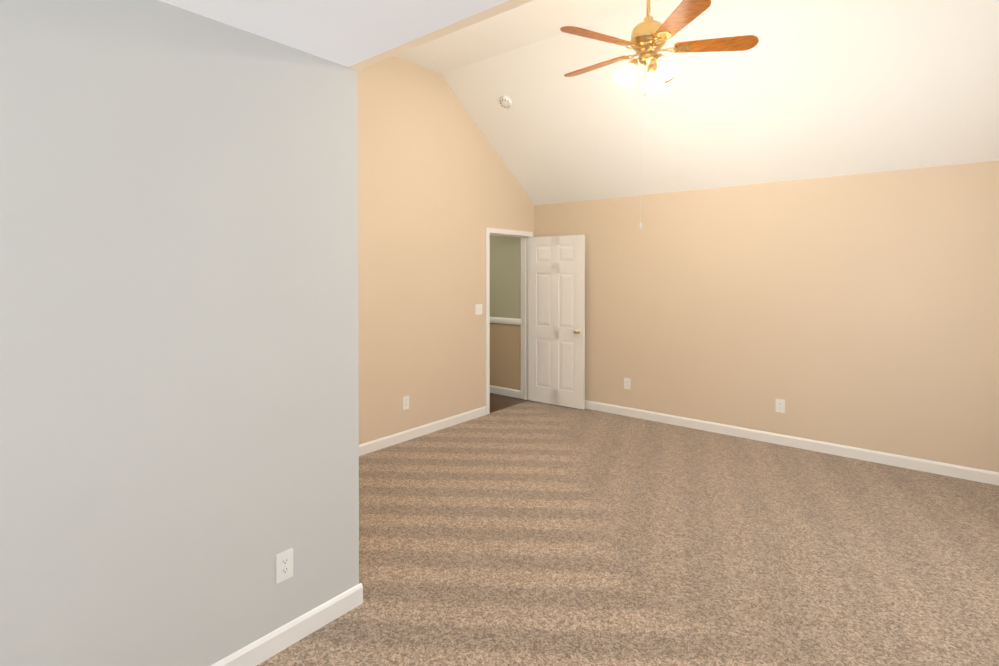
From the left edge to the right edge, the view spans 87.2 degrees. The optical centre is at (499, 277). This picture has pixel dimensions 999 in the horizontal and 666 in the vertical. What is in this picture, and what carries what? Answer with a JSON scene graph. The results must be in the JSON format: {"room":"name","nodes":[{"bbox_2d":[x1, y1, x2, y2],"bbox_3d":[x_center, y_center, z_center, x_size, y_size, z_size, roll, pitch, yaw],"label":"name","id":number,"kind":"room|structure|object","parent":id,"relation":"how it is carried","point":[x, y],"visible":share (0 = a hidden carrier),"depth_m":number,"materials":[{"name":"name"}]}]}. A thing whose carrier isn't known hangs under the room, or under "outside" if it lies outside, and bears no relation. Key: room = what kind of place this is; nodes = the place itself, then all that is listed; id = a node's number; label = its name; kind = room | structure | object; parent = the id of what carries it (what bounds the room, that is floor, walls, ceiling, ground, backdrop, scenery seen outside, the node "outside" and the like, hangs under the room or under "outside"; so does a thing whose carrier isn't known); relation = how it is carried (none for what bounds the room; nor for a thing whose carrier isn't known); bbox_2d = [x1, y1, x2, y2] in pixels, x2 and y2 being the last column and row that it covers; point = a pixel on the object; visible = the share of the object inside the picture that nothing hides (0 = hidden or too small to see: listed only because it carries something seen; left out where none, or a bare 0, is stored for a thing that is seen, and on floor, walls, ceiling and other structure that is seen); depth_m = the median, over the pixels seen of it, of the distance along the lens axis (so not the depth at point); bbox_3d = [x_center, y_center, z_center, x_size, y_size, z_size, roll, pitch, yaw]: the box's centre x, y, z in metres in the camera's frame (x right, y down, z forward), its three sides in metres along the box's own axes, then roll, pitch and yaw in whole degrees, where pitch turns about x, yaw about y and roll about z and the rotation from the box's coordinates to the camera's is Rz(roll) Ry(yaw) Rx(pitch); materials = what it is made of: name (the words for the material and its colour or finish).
{"room":"empty bedroom","nodes":[
{"label":"empty bedroom","id":0,"kind":"room"},
{"bbox_2d":[0,0,358,665],"bbox_3d":[-2.042,0.161,0.945,0.120,2.870,4.170,1,1,39],"label":"wall","id":1,"kind":"structure","parent":0,"point":[179,435],"depth_m":1.89,"materials":[{"name":"paint"}]},
{"bbox_2d":[276,548,292,583],"bbox_3d":[-0.917,1.232,2.240,0.008,0.122,0.076,1,1,39],"label":"outlet","id":2,"kind":"object","parent":1,"relation":"attached to","point":[284,565],"visible":1,"depth_m":2.24,"materials":[{"name":"white plastic"}]},
{"bbox_2d":[211,583,362,665],"bbox_3d":[-1.986,1.550,0.925,0.013,0.095,4.183,1,1,39],"label":"baseboard","id":3,"kind":"structure","parent":1,"relation":"attached to","point":[268,646],"depth_m":2.27,"materials":[{"name":"white paint"}]},
{"bbox_2d":[159,0,508,66],"bbox_3d":[-0.785,-1.011,-0.201,3.500,0.100,4.235,1,1,39],"label":"ceiling","id":4,"kind":"structure","parent":0,"point":[347,33],"depth_m":2.00,"materials":[{"name":"paint"}]},
{"bbox_2d":[349,0,532,70],"bbox_3d":[0.521,-1.270,1.499,3.380,0.580,0.055,1,1,39],"label":"wall","id":5,"kind":"structure","parent":0,"point":[472,20],"depth_m":2.10,"materials":[{"name":"beige paint"}]},
{"bbox_2d":[358,56,534,444],"bbox_3d":[-0.866,-0.405,5.099,0.120,3.910,4.010,1,1,39],"label":"wall","id":6,"kind":"structure","parent":0,"point":[440,189],"depth_m":5.13,"materials":[{"name":"beige paint"}]},
{"bbox_2d":[403,396,408,409],"bbox_3d":[-0.889,1.192,4.987,0.008,0.122,0.076,1,1,39],"label":"outlet","id":7,"kind":"object","parent":6,"relation":"attached to","point":[405,402],"visible":1,"depth_m":4.98,"materials":[{"name":"white plastic"}]},
{"bbox_2d":[359,406,485,455],"bbox_3d":[-1.077,1.507,4.753,0.013,0.095,2.933,1,1,39],"label":"baseboard","id":8,"kind":"structure","parent":6,"relation":"attached to","point":[368,447],"depth_m":5.10,"materials":[{"name":"white paint"}]},
{"bbox_2d":[475,304,481,314],"bbox_3d":[-0.224,0.353,5.791,0.015,0.114,0.116,1,1,39],"label":"light switch","id":9,"kind":"object","parent":6,"relation":"attached to","point":[478,309],"visible":1,"depth_m":5.79,"materials":[{"name":"white plastic"}]},
{"bbox_2d":[485,227,532,414],"bbox_3d":[0.077,0.487,6.269,0.152,2.102,0.894,1,1,39],"label":"door frame","id":10,"kind":"structure","parent":6,"relation":"attached to","point":[523,235],"depth_m":6.54,"materials":[{"name":"white paint"}]},
{"bbox_2d":[528,235,584,409],"bbox_3d":[0.669,0.515,6.293,0.768,2.020,0.179,0,1,36],"label":"door","id":11,"kind":"structure","parent":10,"relation":"attached to","point":[556,320],"depth_m":6.26,"materials":[{"name":"white paint"}]},
{"bbox_2d":[490,235,520,389],"bbox_3d":[-0.698,0.304,7.495,2.630,2.440,0.120,1,1,39],"label":"wall","id":12,"kind":"structure","parent":0,"point":[505,296],"depth_m":6.75,"materials":[{"name":"paint"}]},
{"bbox_2d":[490,317,520,324],"bbox_3d":[-0.696,0.555,7.404,2.510,0.080,0.024,1,1,39],"label":"trim","id":13,"kind":"structure","parent":12,"relation":"attached to","point":[513,321],"depth_m":6.77,"materials":[{"name":"white paint"}]},
{"bbox_2d":[490,385,520,398],"bbox_3d":[-0.692,1.475,7.419,2.510,0.100,0.013,1,1,39],"label":"baseboard","id":14,"kind":"structure","parent":12,"relation":"attached to","point":[514,393],"depth_m":6.79,"materials":[{"name":"white paint"}]},
{"bbox_2d":[490,393,528,412],"bbox_3d":[-1.187,1.585,6.715,2.631,0.096,2.180,1,1,39],"label":"floor","id":15,"kind":"structure","parent":0,"point":[498,402],"depth_m":6.51,"materials":[{"name":"brown wood"}]},
{"bbox_2d":[257,400,998,665],"bbox_3d":[-0.120,1.636,1.907,5.089,0.100,8.300,1,1,39],"label":"floor carpet","id":16,"kind":"object","parent":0,"point":[530,533],"visible":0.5,"depth_m":2.98,"materials":[{"name":"brown carpet"}]},
{"bbox_2d":[395,0,998,205],"bbox_3d":[1.147,-1.500,3.529,5.210,1.284,3.930,1,1,39],"label":"ceiling","id":17,"kind":"structure","parent":0,"point":[806,89],"depth_m":4.28,"materials":[{"name":"paint"}]},
{"bbox_2d":[500,96,511,107],"bbox_3d":[0.061,-1.762,5.289,0.132,0.040,0.132,1,-35,39],"label":"smoke detector","id":18,"kind":"object","parent":17,"relation":"attached to","point":[505,101],"visible":1,"depth_m":5.26,"materials":[{"name":"white plastic"}]},
{"bbox_2d":[560,0,758,228],"bbox_3d":[0.971,-1.181,3.528,1.284,1.722,1.303,1,1,39],"label":"ceiling fan","id":19,"kind":"object","parent":17,"relation":"hanging from","point":[650,36],"visible":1,"depth_m":3.40,"materials":[{"name":"brown wood"}]},
{"bbox_2d":[535,161,998,471],"bbox_3d":[2.412,0.155,5.104,5.210,2.790,0.120,1,1,39],"label":"wall","id":20,"kind":"structure","parent":0,"point":[859,311],"depth_m":4.71,"materials":[{"name":"beige paint"}]},
{"bbox_2d":[624,378,629,389],"bbox_3d":[1.421,1.182,5.838,0.076,0.122,0.008,1,1,39],"label":"electrical outlet","id":21,"kind":"object","parent":20,"relation":"attached to","point":[626,383],"visible":1,"depth_m":5.83,"materials":[{"name":"white plastic"}]},
{"bbox_2d":[776,399,784,412],"bbox_3d":[2.608,1.193,4.873,0.076,0.122,0.008,1,1,39],"label":"electrical outlet","id":22,"kind":"object","parent":20,"relation":"attached to","point":[780,405],"visible":1,"depth_m":4.87,"materials":[{"name":"white plastic"}]},
{"bbox_2d":[585,400,998,485],"bbox_3d":[2.354,1.504,5.079,4.930,0.095,0.013,1,1,39],"label":"baseboard","id":23,"kind":"structure","parent":20,"relation":"attached to","point":[973,474],"depth_m":4.69,"materials":[{"name":"white paint"}]}
]}

